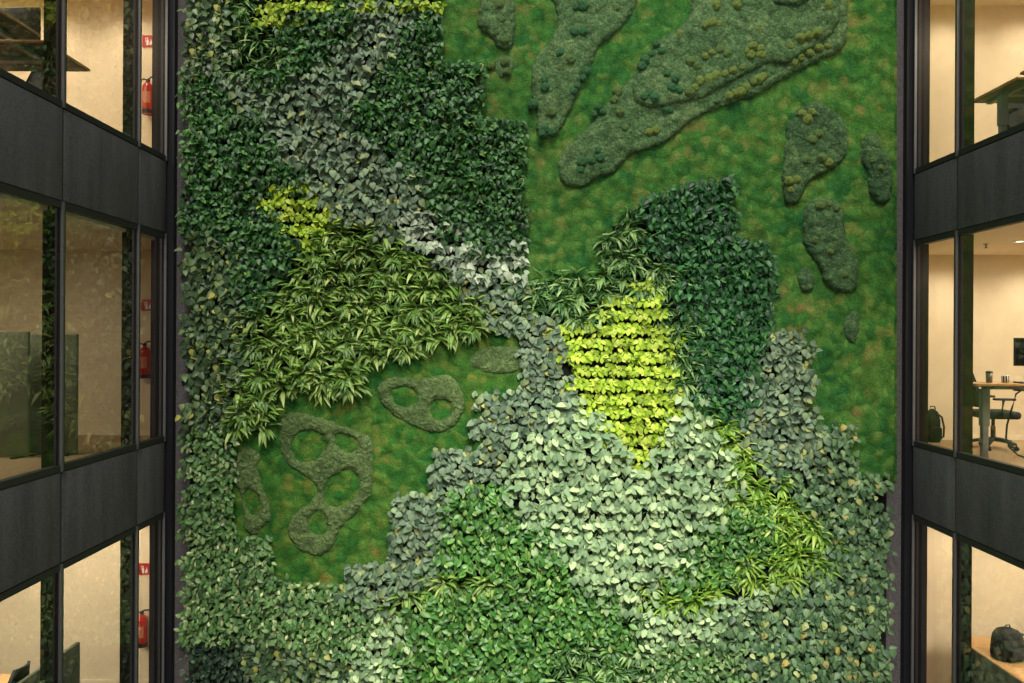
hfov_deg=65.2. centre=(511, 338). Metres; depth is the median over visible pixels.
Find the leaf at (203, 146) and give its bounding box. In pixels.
[175,68,311,317]
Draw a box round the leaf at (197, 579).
[174,408,384,665]
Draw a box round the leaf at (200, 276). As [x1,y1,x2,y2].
[174,219,257,438]
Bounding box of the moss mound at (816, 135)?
[781,101,848,204]
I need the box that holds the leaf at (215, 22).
[177,0,243,92]
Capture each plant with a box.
[174,247,206,273]
[174,613,200,635]
[175,83,209,110]
[175,205,207,228]
[175,403,205,423]
[175,504,210,528]
[175,520,210,544]
[175,549,205,572]
[175,598,208,619]
[175,621,206,647]
[176,68,207,93]
[176,128,206,151]
[176,144,204,169]
[176,431,206,453]
[176,458,211,481]
[176,486,207,514]
[176,582,209,604]
[177,6,206,31]
[177,214,207,238]
[177,416,209,438]
[178,158,207,186]
[178,225,204,246]
[178,283,207,305]
[178,313,204,332]
[178,642,207,663]
[179,63,205,86]
[179,188,205,215]
[179,326,208,348]
[179,342,206,363]
[179,669,211,682]
[180,41,206,61]
[180,100,205,124]
[180,372,204,393]
[180,566,206,589]
[181,267,208,288]
[182,0,213,16]
[182,84,211,112]
[182,507,210,529]
[183,27,214,49]
[183,588,214,622]
[183,624,210,648]
[184,55,218,82]
[184,145,207,165]
[184,173,212,196]
[185,358,217,380]
[185,448,214,467]
[186,236,217,257]
[186,326,215,348]
[186,474,214,496]
[186,567,217,589]
[187,113,214,138]
[187,204,210,229]
[187,401,223,426]
[187,535,218,557]
[187,628,219,652]
[188,408,215,438]
[189,270,213,292]
[189,298,217,317]
[189,384,218,408]
[189,650,219,678]
[191,219,221,244]
[191,429,221,453]
[192,157,222,185]
[192,253,220,273]
[192,366,225,391]
[194,11,221,33]
[194,71,222,97]
[194,103,225,122]
[194,218,225,244]
[194,308,225,331]
[194,605,222,637]
[195,133,220,152]
[195,344,222,361]
[195,492,225,516]
[195,554,222,576]
[195,581,220,603]
[196,457,229,485]
[196,518,222,545]
[196,639,227,662]
[196,670,221,682]
[197,45,221,64]
[197,189,220,211]
[197,295,232,319]
[198,283,224,299]
[199,145,231,168]
[200,22,234,49]
[200,415,232,436]
[200,473,232,498]
[201,444,236,468]
[202,54,230,76]
[202,174,228,199]
[202,262,234,286]
[202,505,234,528]
[202,531,232,558]
[204,0,229,18]
[204,111,229,141]
[204,358,228,380]
[204,560,233,592]
[204,626,231,647]
[205,387,233,407]
[205,490,234,515]
[205,595,234,616]
[205,627,226,649]
[205,649,233,679]
[206,209,233,231]
[206,238,233,258]
[207,85,234,113]
[207,326,232,347]
[208,281,241,304]
[208,521,237,543]
[208,611,241,635]
[209,457,238,484]
[210,395,247,418]
[210,431,239,457]
[211,10,243,38]
[211,101,236,121]
[211,154,243,185]
[211,342,236,365]
[212,71,240,92]
[212,74,242,91]
[212,192,236,212]
[212,313,241,330]
[213,43,240,64]
[213,253,239,273]
[213,400,241,421]
[214,219,241,241]
[214,377,259,408]
[214,582,238,600]
[215,370,247,395]
[215,546,242,577]
[216,353,249,378]
[216,408,251,444]
[216,566,249,590]
[218,133,241,155]
[218,234,244,259]
[218,594,250,620]
[218,644,243,663]
[219,30,245,58]
[219,628,246,650]
[219,669,242,682]
[220,299,247,320]
[221,7,247,32]
[221,112,250,139]
[221,204,253,231]
[221,357,258,390]
[221,532,254,563]
[222,0,250,26]
[222,145,247,168]
[222,327,249,347]
[222,398,268,432]
[223,173,251,201]
[224,271,249,289]
[224,624,248,650]
[225,37,257,68]
[225,59,252,87]
[225,85,254,107]
[225,657,251,682]
[226,267,252,293]
[228,128,257,154]
[228,218,255,241]
[228,282,259,305]
[228,669,251,682]
[229,0,255,9]
[229,0,265,18]
[230,4,265,41]
[230,328,269,365]
[230,343,257,364]
[230,613,261,634]
[231,73,254,90]
[231,159,261,188]
[231,249,257,273]
[231,306,269,337]
[231,314,257,333]
[231,583,260,607]
[232,189,260,215]
[232,265,266,289]
[233,103,258,125]
[233,641,257,661]
[234,175,268,200]
[234,547,260,574]
[235,101,259,119]
[235,143,268,171]
[236,22,272,58]
[237,112,266,141]
[237,235,266,258]
[237,377,276,413]
[238,362,283,395]
[239,294,267,317]
[239,337,268,370]
[239,409,282,446]
[239,567,266,591]
[240,595,269,618]
[240,623,268,650]
[240,658,266,682]
[241,535,272,556]
[242,205,265,227]
[243,45,278,70]
[243,92,268,108]
[243,391,283,429]
[243,553,276,574]
[243,639,274,663]
[244,58,270,86]
[244,64,284,96]
[244,537,274,562]
[247,78,267,92]
[248,67,278,94]
[248,287,287,323]
[248,566,281,585]
[248,578,277,607]
[248,606,275,636]
[249,132,274,155]
[249,223,274,244]
[250,105,277,126]
[250,248,277,274]
[250,326,288,356]
[251,10,277,30]
[251,157,278,182]
[251,674,278,682]
[252,90,283,106]
[252,267,289,291]
[252,281,278,302]
[252,338,290,371]
[252,593,282,617]
[254,206,282,228]
[254,659,281,676]
[255,0,283,15]
[256,142,282,169]
[256,175,282,197]
[256,194,285,210]
[257,302,301,340]
[257,369,301,406]
[259,27,286,55]
[260,355,301,391]
[260,628,285,647]
[261,36,296,69]
[261,68,292,95]
[261,237,288,260]
[262,119,285,136]
[262,223,291,244]
[262,612,296,637]
[262,673,287,682]
[263,104,287,121]
[264,8,288,28]
[264,72,293,93]
[264,136,292,155]
[264,573,292,605]
[264,643,288,665]
[265,184,295,196]
[265,207,289,224]
[265,246,296,276]
[267,160,296,185]
[268,9,297,41]
[268,90,305,107]
[268,283,306,322]
[270,196,302,212]
[271,302,311,341]
[271,322,311,357]
[271,621,303,650]
[271,657,299,681]
[272,1,302,13]
[272,29,306,57]
[272,234,303,260]
[272,274,313,306]
[272,369,309,401]
[273,24,303,52]
[273,146,302,167]
[274,594,304,619]
[275,223,305,236]
[275,342,309,370]
[277,57,299,75]
[277,119,302,139]
[277,174,305,199]
[277,580,312,606]
[278,134,312,153]
[281,15,304,29]
[281,36,309,59]
[282,158,311,185]
[282,325,327,358]
[282,669,311,682]
[283,100,312,121]
[283,181,311,198]
[283,209,310,222]
[284,11,311,36]
[284,74,308,93]
[284,613,313,632]
[285,238,310,253]
[285,283,329,325]
[285,359,327,391]
[285,643,314,665]
[285,651,316,678]
[286,249,324,286]
[288,623,318,651]
[289,0,324,14]
[289,599,318,620]
[290,148,318,170]
[291,240,332,273]
[291,268,337,306]
[292,117,319,137]
[293,25,321,50]
[293,342,338,372]
[294,56,320,81]
[294,304,332,337]
[294,316,342,361]
[295,90,321,108]
[295,227,319,237]
[296,40,327,66]
[296,101,324,122]
[296,640,330,661]
[297,196,318,210]
[298,290,336,320]
[298,361,341,394]
[299,9,329,37]
[299,162,328,183]
[299,368,336,407]
[301,73,327,95]
[301,136,328,155]
[301,613,327,632]
[301,643,329,665]
[302,256,344,287]
[302,675,324,682]
[303,184,326,195]
[304,217,342,254]
[304,580,333,601]
[305,207,326,224]
[305,237,327,252]
[306,179,334,198]
[306,223,333,235]
[307,56,337,74]
[307,597,337,620]
[308,119,335,135]
[308,626,334,652]
[308,656,334,679]
[309,24,336,48]
[309,86,338,109]
[309,196,333,211]
[310,58,339,82]
[311,1,333,13]
[311,371,349,402]
[313,36,344,65]
[313,211,344,226]
[314,308,348,341]
[315,149,335,168]
[315,672,345,682]
[316,103,344,124]
[316,191,346,212]
[316,235,347,266]
[316,273,354,299]
[316,340,347,373]
[316,603,347,637]
[316,633,343,665]
[318,164,351,184]
[318,582,348,605]
[320,71,345,90]
[320,131,348,152]
[321,11,344,31]
[321,253,357,285]
[322,329,362,360]
[322,357,367,392]
[323,220,361,250]
[324,179,350,197]
[324,287,369,321]
[324,659,353,679]
[325,85,352,105]
[326,2,349,14]
[326,371,372,404]
[327,24,356,51]
[327,147,356,169]
[327,303,368,340]
[327,359,373,394]
[328,119,354,135]
[328,212,353,230]
[328,620,356,649]
[329,0,354,16]
[330,8,359,30]
[330,237,375,269]
[331,273,375,307]
[331,595,359,614]
[331,670,364,682]
[332,42,362,64]
[332,105,360,125]
[333,194,362,215]
[333,581,363,604]
[334,59,352,77]
[334,321,377,361]
[335,69,364,91]
[335,99,361,129]
[336,608,360,635]
[337,163,363,181]
[338,133,365,151]
[338,348,373,375]
[338,638,366,665]
[339,28,377,47]
[339,219,383,253]
[339,234,383,272]
[340,16,366,31]
[340,146,369,167]
[342,177,373,198]
[343,206,373,229]
[343,288,380,325]
[343,563,373,585]
[343,624,370,645]
[344,251,383,283]
[345,53,377,75]
[345,595,373,623]
[346,116,372,141]
[346,657,375,679]
[347,0,373,14]
[347,2,371,19]
[347,89,376,104]
[347,303,384,338]
[348,161,382,179]
[350,12,380,32]
[350,74,380,92]
[350,134,383,152]
[351,640,380,662]
[352,100,382,126]
[352,131,381,154]
[352,191,383,211]
[352,269,384,304]
[353,338,391,370]
[353,562,378,580]
[353,669,380,682]
[354,612,384,636]
[356,584,385,601]
[358,0,388,20]
[358,58,389,81]
[358,143,385,165]
[358,287,391,319]
[358,325,394,353]
[359,43,383,61]
[359,178,389,196]
[359,253,398,291]
[360,598,390,618]
[361,84,388,106]
[361,112,389,141]
[362,220,406,254]
[362,566,391,586]
[362,656,386,682]
[363,25,386,43]
[363,207,389,227]
[365,4,391,17]
[365,639,394,666]
[366,627,392,649]
[369,163,394,183]
[369,193,398,215]
[369,332,407,367]
[369,611,401,639]
[369,675,401,682]
[370,275,413,305]
[371,67,398,90]
[371,238,408,272]
[371,301,412,340]
[372,41,401,61]
[372,128,400,152]
[372,221,399,243]
[372,558,402,580]
[373,13,397,32]
[374,288,416,322]
[374,584,401,603]
[374,602,402,630]
[376,0,409,17]
[376,53,405,79]
[376,102,400,122]
[376,656,404,679]
[377,206,410,226]
[378,256,415,285]
[379,177,407,195]
[379,331,408,357]
[379,624,407,645]
[379,657,414,682]
[380,0,407,12]
[381,568,407,585]
[382,84,408,110]
[382,117,408,138]
[383,39,414,64]
[383,99,413,124]
[383,147,409,168]
[383,640,416,667]
[384,28,410,47]
[385,277,422,305]
[386,553,414,573]
[386,584,417,599]
[386,587,426,613]
[387,192,417,217]
[387,507,416,526]
[387,524,414,548]
[387,537,409,555]
[387,614,414,634]
[388,13,417,35]
[388,128,416,155]
[388,313,427,346]
[388,639,425,669]
[389,72,415,93]
[389,162,419,183]
[389,236,425,269]
[389,336,426,366]
[389,607,426,639]
[390,491,418,510]
[391,225,416,238]
[393,0,430,14]
[393,78,424,111]
[393,326,435,359]
[394,55,423,82]
[394,157,417,184]
[394,210,421,224]
[394,539,428,557]
[395,510,423,528]
[395,626,420,649]
[396,289,437,326]
[396,569,425,591]
[397,0,424,19]
[397,21,428,49]
[397,251,433,282]
[398,112,427,136]
[399,176,428,194]
[400,99,431,126]
[400,145,426,166]
[400,622,431,648]
[400,656,433,682]
[401,189,431,216]
[401,238,426,253]
[401,586,432,610]
[403,156,430,184]
[403,276,444,305]
[404,9,437,33]
[404,220,434,242]
[405,40,427,60]
[405,491,434,515]
[407,123,436,155]
[408,305,441,336]
[408,554,435,577]
[409,71,434,96]
[409,523,438,547]
[410,84,440,112]
[410,210,442,225]
[410,254,452,287]
[410,323,449,357]
[410,672,437,682]
[412,568,439,587]
[412,604,442,634]
[412,637,439,663]
[414,0,447,14]
[414,54,441,77]
[414,509,441,530]
[415,22,444,47]
[415,539,444,558]
[415,551,447,576]
[415,569,448,603]
[416,145,442,171]
[416,239,444,254]
[417,14,444,35]
[417,169,444,200]
[418,38,443,65]
[418,129,452,155]
[418,295,451,323]
[419,588,454,616]
[421,116,441,132]
[422,656,455,682]
[423,272,458,302]
[424,189,447,217]
[424,226,446,240]
[424,555,450,572]
[424,572,458,601]
[424,622,453,646]
[425,524,452,539]
[426,69,450,90]
[426,98,449,123]
[426,158,453,180]
[426,318,472,354]
[426,461,456,485]
[427,255,452,270]
[427,476,456,499]
[427,537,461,565]
[428,240,454,254]
[428,495,451,515]
[431,117,459,142]
[431,175,457,197]
[431,447,453,467]
[432,606,465,634]
[432,640,462,662]
[433,83,459,110]
[433,146,459,169]
[433,301,471,341]
[433,622,471,654]
[434,59,460,85]
[434,205,455,224]
[434,221,469,246]
[435,283,478,323]
[435,501,462,528]
[436,128,465,152]
[439,253,474,270]
[439,463,475,481]
[439,673,457,682]
[440,95,466,123]
[440,190,465,215]
[440,518,474,549]
[440,589,470,613]
[441,159,469,181]
[441,222,469,235]
[441,553,472,580]
[441,571,476,606]
[441,660,476,682]
[443,68,471,93]
[443,176,474,202]
[444,484,475,513]
[445,265,476,288]
[445,605,478,633]
[447,535,485,566]
[448,61,475,83]
[448,82,475,106]
[448,446,476,468]
[448,640,481,667]
[449,243,477,255]
[449,310,488,346]
[450,501,481,527]
[451,201,476,224]
[451,266,476,285]
[451,478,480,499]
[452,115,480,140]
[452,147,478,171]
[455,102,482,126]
[456,191,481,212]
[456,671,486,682]
[457,59,485,81]
[457,254,483,265]
[457,292,495,321]
[458,67,488,93]
[458,160,484,182]
[458,285,483,303]
[459,82,486,110]
[459,461,489,481]
[460,658,490,682]
[461,129,487,150]
[462,305,500,339]
[462,516,494,542]
[463,550,493,576]
[463,587,496,616]
[463,622,495,649]
[464,219,486,241]
[464,445,491,466]
[465,206,493,230]
[465,233,495,260]
[465,482,494,508]
[465,574,497,596]
[466,239,485,254]
[466,269,491,289]
[467,144,497,170]
[467,418,496,440]
[468,267,498,285]
[468,673,506,682]
[469,177,495,200]
[469,301,493,319]
[469,501,501,525]
[469,639,501,665]
[470,569,513,598]
[471,115,497,136]
[471,388,500,411]
[472,463,501,486]
[472,537,503,560]
[474,252,508,271]
[475,314,505,335]
[476,127,506,151]
[476,160,503,181]
[476,607,504,631]
[477,433,507,452]
[477,658,514,682]
[478,188,504,212]
[478,217,504,242]
[478,287,505,301]
[478,400,506,422]
[479,519,511,545]
[479,621,517,651]
[480,119,510,144]
[481,446,510,466]
[482,588,513,613]
[483,172,512,198]
[483,203,514,230]
[483,293,512,316]
[483,552,515,580]
[484,417,511,439]
[485,418,511,438]
[485,482,514,506]
[486,232,515,262]
[487,142,511,169]
[487,636,521,664]
[488,672,519,682]
[489,240,515,255]
[489,503,523,528]
[490,269,512,284]
[490,401,518,421]
[490,570,522,598]
[491,432,518,453]
[491,533,524,565]
[492,219,518,247]
[493,253,525,268]
[493,606,522,631]
[494,282,523,299]
[494,313,521,330]
[494,432,523,448]
[494,467,525,491]
[496,192,523,216]
[497,133,522,154]
[497,484,535,511]
[498,162,521,186]
[498,219,531,241]
[499,241,528,255]
[500,144,528,171]
[500,585,535,613]
[501,319,527,337]
[501,449,538,478]
[501,656,533,682]
[502,269,531,301]
[502,299,530,315]
[502,389,530,409]
[502,622,534,653]
[503,128,527,151]
[503,175,525,194]
[503,237,525,258]
[503,270,529,287]
[503,418,528,438]
[504,119,529,139]
[505,205,531,225]
[505,281,539,303]
[505,519,533,542]
[505,549,538,577]
[507,296,542,326]
[509,254,529,269]
[509,569,543,598]
[509,604,545,635]
[510,315,540,329]
[510,431,547,461]
[510,537,544,565]
[513,466,544,492]
[513,641,541,666]
[513,672,544,682]
[514,344,540,361]
[514,502,543,532]
[515,402,541,418]
[516,332,548,348]
[516,371,545,392]
[517,277,550,309]
[517,515,550,544]
[519,481,553,511]
[520,358,544,377]
[521,293,552,322]
[521,416,549,438]
[521,518,551,542]
[522,450,553,477]
[522,591,554,618]
[523,386,551,407]
[523,550,554,576]
[523,656,554,682]
[524,621,554,650]
[525,604,562,632]
[526,343,554,364]
[526,434,564,463]
[526,500,564,529]
[527,313,559,335]
[529,406,553,424]
[529,467,562,494]
[529,537,566,567]
[530,374,555,389]
[530,569,562,594]
[530,671,559,682]
[531,262,568,298]
[531,534,562,564]
[533,642,564,668]
[534,358,564,378]
[535,328,565,351]
[540,483,578,513]
[541,388,565,410]
[541,413,578,440]
[541,551,570,578]
[541,587,572,614]
[542,447,569,476]
[544,280,574,318]
[545,268,577,298]
[546,323,570,337]
[546,374,575,389]
[546,624,574,649]
[547,343,571,363]
[547,402,574,424]
[549,289,587,318]
[549,352,570,362]
[549,498,582,525]
[549,520,578,542]
[550,396,586,429]
[551,388,581,411]
[551,430,589,462]
[551,602,584,629]
[551,645,581,678]
[552,627,587,665]
[553,465,584,491]
[554,302,578,326]
[554,539,584,564]
[554,570,584,596]
[558,336,586,351]
[558,415,588,440]
[558,447,596,476]
[560,666,591,682]
[561,266,591,297]
[562,516,595,548]
[562,587,593,618]
[563,310,599,335]
[564,376,593,391]
[564,622,594,651]
[565,324,589,337]
[565,350,592,366]
[565,481,600,512]
[566,554,602,586]
[567,276,596,308]
[567,641,601,675]
[568,471,599,497]
[571,363,596,377]
[571,641,608,670]
[572,405,592,422]
[572,430,606,458]
[572,536,601,563]
[573,334,595,349]
[573,502,607,530]
[573,570,605,599]
[576,406,609,420]
[576,606,605,633]
[576,666,605,682]
[577,320,612,338]
[577,392,601,408]
[577,572,609,597]
[578,450,616,481]
[580,411,616,444]
[581,293,617,327]
[581,349,608,363]
[582,377,611,393]
[582,552,613,585]
[584,268,620,303]
[584,481,621,511]
[584,518,616,550]
[585,623,616,649]
[586,589,618,610]
[587,338,615,350]
[588,259,620,290]
[588,309,620,322]
[589,362,616,377]
[589,420,618,433]
[590,225,627,252]
[590,536,624,570]
[591,432,626,460]
[591,467,620,494]
[591,646,618,678]
[592,280,621,305]
[592,667,628,681]
[593,234,626,264]
[593,572,622,599]
[594,390,616,405]
[594,601,628,629]
[594,663,634,682]
[596,502,625,533]
[597,322,626,337]
[597,588,632,619]
[598,242,632,274]
[598,245,632,274]
[598,642,625,668]
[599,378,629,392]
[599,624,637,654]
[599,635,629,666]
[600,296,630,308]
[600,518,636,544]
[601,349,628,363]
[601,405,623,420]
[602,662,634,682]
[603,433,622,448]
[603,551,635,577]
[604,419,635,436]
[605,450,636,478]
[606,307,633,322]
[608,241,649,273]
[608,365,631,378]
[608,447,632,461]
[608,499,642,526]
[609,393,634,406]
[610,480,642,507]
[611,211,643,243]
[611,263,638,292]
[611,333,631,349]
[611,537,648,567]
[611,653,645,679]
[612,322,640,337]
[612,379,643,391]
[612,405,645,422]
[613,570,646,595]
[615,204,644,238]
[617,245,652,280]
[617,279,642,311]
[617,295,639,307]
[618,348,638,363]
[618,429,642,447]
[618,461,644,475]
[618,463,650,489]
[619,640,660,672]
[620,554,653,583]
[621,219,646,247]
[621,618,653,647]
[622,362,647,377]
[622,420,651,433]
[623,309,652,324]
[623,338,653,350]
[623,482,655,513]
[623,599,661,632]
[624,275,664,304]
[625,519,656,549]
[626,390,654,405]
[626,591,659,618]
[627,277,650,293]
[627,653,662,682]
[629,405,659,418]
[629,583,661,612]
[630,467,663,493]
[632,195,662,223]
[632,323,659,338]
[632,448,647,463]
[633,233,660,265]
[633,462,651,473]
[633,534,666,566]
[634,351,663,366]
[634,377,663,394]
[634,675,663,682]
[635,294,663,309]
[635,501,668,529]
[635,613,664,638]
[635,639,662,667]
[636,570,662,596]
[638,231,668,261]
[638,430,660,448]
[639,335,667,351]
[639,481,676,512]
[639,655,667,681]
[641,575,669,601]
[641,625,669,648]
[642,308,668,323]
[643,280,666,294]
[643,366,672,377]
[643,391,673,406]
[643,446,663,461]
[643,449,676,475]
[644,256,681,282]
[644,552,678,578]
[645,206,673,230]
[645,418,670,434]
[645,517,678,544]
[646,593,683,622]
[647,189,678,213]
[647,221,679,243]
[648,377,676,392]
[648,435,674,446]
[649,263,680,293]
[649,428,691,459]
[649,663,680,682]
[650,297,676,331]
[650,323,675,335]
[650,498,682,523]
[650,611,678,634]
[652,277,676,305]
[652,347,678,363]
[652,403,675,419]
[653,363,683,378]
[653,463,688,490]
[653,535,687,565]
[654,637,681,667]
[655,624,684,649]
[656,597,689,619]
[657,235,687,263]
[658,337,687,349]
[658,372,696,398]
[658,655,691,680]
[659,519,697,549]
[660,313,694,346]
[661,387,683,407]
[661,482,694,510]
[661,564,688,586]
[662,265,698,301]
[663,205,687,227]
[663,329,692,363]
[663,346,689,375]
[663,554,696,586]
[664,410,701,443]
[664,447,694,475]
[664,591,699,626]
[665,183,692,207]
[665,217,695,239]
[666,406,689,418]
[666,579,695,603]
[667,250,699,273]
[667,610,692,631]
[668,301,700,319]
[668,641,698,667]
[669,373,701,406]
[669,671,693,682]
[670,503,705,531]
[670,552,700,575]
[671,187,704,213]
[672,278,699,302]
[672,345,707,378]
[672,535,703,559]
[673,232,706,262]
[673,564,703,590]
[675,208,705,231]
[675,394,710,423]
[676,294,707,320]
[677,468,710,491]
[677,587,718,617]
[677,624,706,650]
[678,179,707,204]
[678,431,706,458]
[679,670,713,682]
[680,265,715,293]
[680,394,722,431]
[680,649,706,681]
[681,415,718,444]
[681,638,710,669]
[682,311,709,337]
[683,327,716,356]
[683,480,719,514]
[684,250,711,274]
[684,278,715,307]
[685,451,717,476]
[686,339,715,364]
[687,189,717,216]
[687,220,715,246]
[687,311,717,336]
[687,554,712,573]
[689,363,716,391]
[689,521,714,542]
[690,384,721,411]
[690,613,716,640]
[691,266,720,288]
[691,535,722,559]
[692,413,726,443]
[693,463,726,487]
[694,202,726,230]
[694,233,725,260]
[694,292,724,318]
[695,177,724,204]
[695,356,722,381]
[695,567,722,590]
[696,327,725,352]
[696,429,728,459]
[696,502,726,534]
[696,597,722,618]
[696,653,723,682]
[697,625,726,653]
[699,366,732,397]
[700,313,732,336]
[700,576,734,617]
[701,186,736,216]
[701,612,729,634]
[702,512,719,524]
[702,552,735,577]
[702,669,725,682]
[703,337,737,361]
[703,396,729,420]
[703,428,732,457]
[703,519,729,542]
[704,220,730,245]
[704,642,738,665]
[705,248,737,274]
[705,484,736,508]
[705,573,739,605]
[706,281,731,304]
[706,493,744,518]
[707,173,740,202]
[707,448,740,477]
[709,537,739,561]
[710,223,740,247]
[710,231,742,260]
[710,264,741,292]
[710,627,742,656]
[711,204,742,230]
[712,350,741,379]
[713,294,742,317]
[713,325,740,350]
[713,415,750,444]
[713,564,741,589]
[714,652,746,682]
[715,382,743,405]
[715,507,745,532]
[716,469,746,497]
[717,460,757,491]
[718,427,761,462]
[718,596,740,619]
[719,489,754,513]
[719,609,745,629]
[719,612,753,636]
[720,336,753,364]
[720,399,757,428]
[721,309,752,333]
[721,551,747,572]
[722,247,755,274]
[722,284,746,302]
[723,639,745,667]
[723,666,751,682]
[724,520,749,541]
[725,265,760,290]
[725,374,749,395]
[725,642,754,667]
[726,534,753,559]
[727,354,760,380]
[727,471,762,506]
[728,293,763,321]
[728,327,758,350]
[728,492,775,524]
[728,503,755,529]
[729,440,770,481]
[730,234,760,259]
[730,572,753,591]
[731,415,758,436]
[731,659,758,681]
[732,388,761,411]
[733,548,764,584]
[733,563,768,599]
[735,278,767,308]
[735,431,767,452]
[735,596,757,621]
[736,401,767,423]
[736,551,767,577]
[736,626,765,652]
[737,371,765,396]
[738,309,767,333]
[738,340,765,364]
[738,460,770,489]
[738,518,767,540]
[738,609,769,635]
[740,244,771,274]
[741,374,769,397]
[744,505,775,530]
[744,641,774,668]
[745,237,771,258]
[745,392,777,406]
[745,571,781,605]
[745,661,780,682]
[746,476,774,507]
[746,494,791,522]
[747,278,780,303]
[748,295,778,318]
[748,359,773,374]
[749,263,779,290]
[749,328,775,350]
[749,419,774,439]
[749,596,776,621]
[750,309,776,332]
[750,534,777,555]
[751,250,779,274]
[751,449,779,467]
[752,552,786,585]
[753,572,794,605]
[753,626,780,652]
[754,582,779,604]
[756,506,802,543]
[756,522,784,545]
[757,345,787,364]
[757,434,786,453]
[758,466,783,483]
[759,373,784,394]
[760,641,790,668]
[761,450,787,468]
[761,611,793,637]
[761,672,794,682]
[763,356,794,373]
[763,402,788,422]
[764,330,791,350]
[764,467,795,508]
[766,387,800,406]
[766,419,794,436]
[766,467,799,492]
[766,627,802,657]
[767,534,800,575]
[768,548,803,583]
[770,524,810,558]
[770,655,802,682]
[771,494,809,525]
[772,344,801,363]
[772,595,799,617]
[774,400,804,421]
[774,433,802,452]
[776,373,803,389]
[776,540,817,578]
[776,559,809,598]
[776,677,806,682]
[778,578,805,607]
[778,612,807,633]
[779,327,808,346]
[780,645,810,667]
[781,446,813,470]
[782,357,814,382]
[785,418,813,437]
[785,506,819,535]
[786,404,823,424]
[786,591,820,619]
[787,341,822,359]
[787,389,813,408]
[788,517,822,549]
[788,631,820,655]
[789,374,820,396]
[789,432,818,450]
[789,662,817,682]
[790,461,823,478]
[791,468,816,493]
[792,484,823,511]
[795,541,832,576]
[795,576,822,605]
[795,642,823,668]
[796,515,829,541]
[797,546,823,574]
[798,517,841,554]
[798,614,827,637]
[799,445,830,466]
[800,422,827,441]
[800,677,818,682]
[802,470,834,494]
[802,568,836,590]
[803,659,833,682]
[805,628,833,651]
[806,502,840,526]
[807,431,839,456]
[807,599,835,617]
[809,559,845,586]
[812,424,840,445]
[813,548,840,573]
[815,645,846,671]
[816,611,848,640]
[818,456,847,479]
[818,481,848,509]
[818,583,843,607]
[819,514,844,539]
[819,540,849,570]
[820,632,853,655]
[823,470,853,493]
[824,561,851,592]
[824,597,859,623]
[825,530,853,555]
[827,502,856,525]
[827,661,859,682]
[828,436,860,462]
[832,419,860,447]
[832,519,860,543]
[832,613,861,635]
[833,450,859,478]
[833,489,860,506]
[833,547,863,572]
[833,645,859,666]
[834,580,860,600]
[840,467,871,492]
[841,506,874,529]
[842,537,872,559]
[844,595,874,619]
[844,625,874,652]
[845,568,873,587]
[846,661,871,682]
[848,489,883,514]
[848,608,880,640]
[849,546,882,576]
[852,638,885,672]
[853,580,879,605]
[855,513,882,543]
[861,503,894,528]
[861,614,893,632]
[861,676,881,682]
[863,472,893,494]
[863,626,893,653]
[864,520,894,545]
[865,532,889,558]
[865,547,897,574]
[865,569,894,593]
[865,595,893,618]
[865,645,896,670]
[866,662,892,682]
[867,583,895,606]
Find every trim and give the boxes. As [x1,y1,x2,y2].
[0,77,165,232]
[0,442,162,592]
[164,0,177,682]
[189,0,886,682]
[900,0,914,682]
[914,446,1023,562]
[915,130,1023,239]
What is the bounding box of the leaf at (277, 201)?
[256,181,344,253]
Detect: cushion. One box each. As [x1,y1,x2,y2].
[486,62,495,69]
[493,0,504,9]
[499,16,505,22]
[500,57,509,66]
[501,35,509,44]
[502,67,510,75]
[528,98,538,109]
[538,130,545,138]
[540,76,547,82]
[540,82,549,92]
[542,124,548,132]
[546,106,556,116]
[548,128,556,136]
[556,48,563,55]
[556,64,562,69]
[565,54,575,64]
[570,27,578,36]
[570,87,577,94]
[572,3,578,10]
[573,82,580,89]
[576,156,586,165]
[576,166,584,173]
[579,0,588,11]
[579,27,587,36]
[580,74,586,81]
[581,65,591,75]
[587,157,595,164]
[590,110,597,117]
[594,103,601,110]
[594,146,601,153]
[595,153,604,162]
[599,108,605,115]
[610,95,618,103]
[612,87,621,96]
[613,4,620,10]
[615,106,624,115]
[622,124,628,130]
[637,61,646,70]
[640,54,649,63]
[640,92,648,100]
[644,128,652,136]
[645,89,652,95]
[648,50,655,56]
[650,92,659,102]
[652,39,660,47]
[652,125,660,134]
[657,46,665,54]
[660,106,668,113]
[663,70,670,76]
[667,83,676,91]
[668,106,673,113]
[670,74,679,82]
[675,85,682,93]
[676,29,683,36]
[685,56,694,66]
[685,86,695,97]
[691,83,699,90]
[692,61,701,69]
[696,75,704,85]
[701,20,708,29]
[701,52,708,59]
[704,73,712,82]
[708,49,715,55]
[709,17,716,27]
[711,0,720,9]
[712,70,721,79]
[716,20,722,25]
[716,45,724,53]
[722,70,728,77]
[723,49,732,57]
[725,91,732,99]
[729,66,737,74]
[731,89,737,96]
[732,0,741,9]
[736,87,746,97]
[742,82,750,90]
[746,49,755,59]
[749,41,757,50]
[750,78,756,85]
[753,74,764,84]
[755,23,761,30]
[755,44,764,50]
[756,50,766,58]
[759,72,766,79]
[784,176,793,185]
[787,42,793,48]
[787,186,793,192]
[788,58,797,67]
[793,175,801,184]
[795,33,805,43]
[796,109,806,118]
[797,53,804,61]
[802,113,812,123]
[803,155,810,163]
[804,48,814,57]
[805,31,813,40]
[807,135,817,143]
[808,108,815,115]
[811,236,818,243]
[812,28,822,37]
[813,43,823,52]
[813,129,823,138]
[815,201,824,210]
[817,153,827,162]
[823,158,832,167]
[824,0,833,8]
[824,43,831,48]
[825,199,832,206]
[827,248,833,255]
[833,204,840,211]
[842,272,848,277]
[869,157,876,162]
[877,164,883,170]
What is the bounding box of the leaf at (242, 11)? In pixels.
[215,0,306,96]
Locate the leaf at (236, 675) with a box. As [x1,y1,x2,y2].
[178,624,251,682]
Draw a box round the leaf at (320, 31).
[248,0,359,95]
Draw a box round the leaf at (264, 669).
[233,639,353,682]

